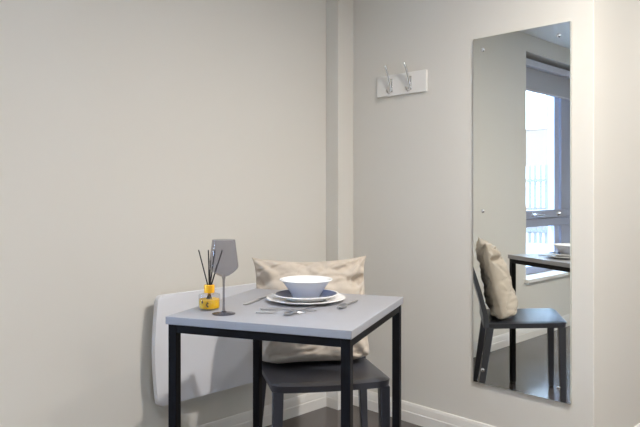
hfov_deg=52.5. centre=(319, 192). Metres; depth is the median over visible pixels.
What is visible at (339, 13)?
pillar
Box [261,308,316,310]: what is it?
knife
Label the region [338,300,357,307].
spoon
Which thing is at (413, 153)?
wall
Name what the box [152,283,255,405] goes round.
heater
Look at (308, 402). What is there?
baseboard
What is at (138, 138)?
wall
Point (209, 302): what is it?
reed diffuser
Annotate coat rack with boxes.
[377,62,427,97]
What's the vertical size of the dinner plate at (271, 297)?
0.015 m
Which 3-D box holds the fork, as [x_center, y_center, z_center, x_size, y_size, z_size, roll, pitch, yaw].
[-0.118,0.360,1.972,0.154,0.010,0.024,0,0,1]
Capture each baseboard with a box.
[196,391,340,426]
[353,390,494,426]
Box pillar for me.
[326,0,352,260]
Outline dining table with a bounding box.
[166,288,402,426]
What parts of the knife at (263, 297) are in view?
blade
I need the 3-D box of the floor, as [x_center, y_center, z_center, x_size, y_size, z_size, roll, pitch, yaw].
[0.341,1.150,0.852,6.800,0.060,4.550,0,0,-45]
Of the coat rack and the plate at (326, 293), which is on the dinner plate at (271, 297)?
the plate at (326, 293)
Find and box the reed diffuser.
[198,250,222,308]
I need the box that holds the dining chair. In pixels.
[262,356,389,426]
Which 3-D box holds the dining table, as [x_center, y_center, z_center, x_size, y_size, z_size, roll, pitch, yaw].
[-0.082,0.744,2.106,0.579,0.753,0.602,0,0,20]
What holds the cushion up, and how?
on the dining chair
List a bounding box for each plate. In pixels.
[266,294,345,304]
[273,289,338,301]
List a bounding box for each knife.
[243,293,272,304]
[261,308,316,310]
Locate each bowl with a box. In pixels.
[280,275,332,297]
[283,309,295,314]
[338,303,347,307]
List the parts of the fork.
handle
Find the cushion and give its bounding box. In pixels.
[252,256,368,363]
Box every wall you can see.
[0,0,325,426]
[353,0,639,426]
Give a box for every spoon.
[283,305,316,314]
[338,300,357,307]
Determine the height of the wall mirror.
1.534 m
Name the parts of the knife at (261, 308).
handle, blade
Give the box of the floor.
[266,405,421,426]
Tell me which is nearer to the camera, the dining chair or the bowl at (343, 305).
the bowl at (343, 305)
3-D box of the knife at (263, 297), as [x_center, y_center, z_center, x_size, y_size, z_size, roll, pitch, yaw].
[-0.207,0.364,2.223,0.019,0.005,0.231,0,0,21]
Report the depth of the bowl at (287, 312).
1.96 m
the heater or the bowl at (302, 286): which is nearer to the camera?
the bowl at (302, 286)
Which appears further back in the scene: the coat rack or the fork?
the coat rack
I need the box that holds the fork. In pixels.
[256,309,306,313]
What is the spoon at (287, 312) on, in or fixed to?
on the dining table
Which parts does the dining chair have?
leg, leg, seat, leg, leg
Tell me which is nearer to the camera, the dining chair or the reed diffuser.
the reed diffuser
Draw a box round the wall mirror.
[473,21,570,403]
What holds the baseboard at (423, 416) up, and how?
attached to the wall at (413, 153)

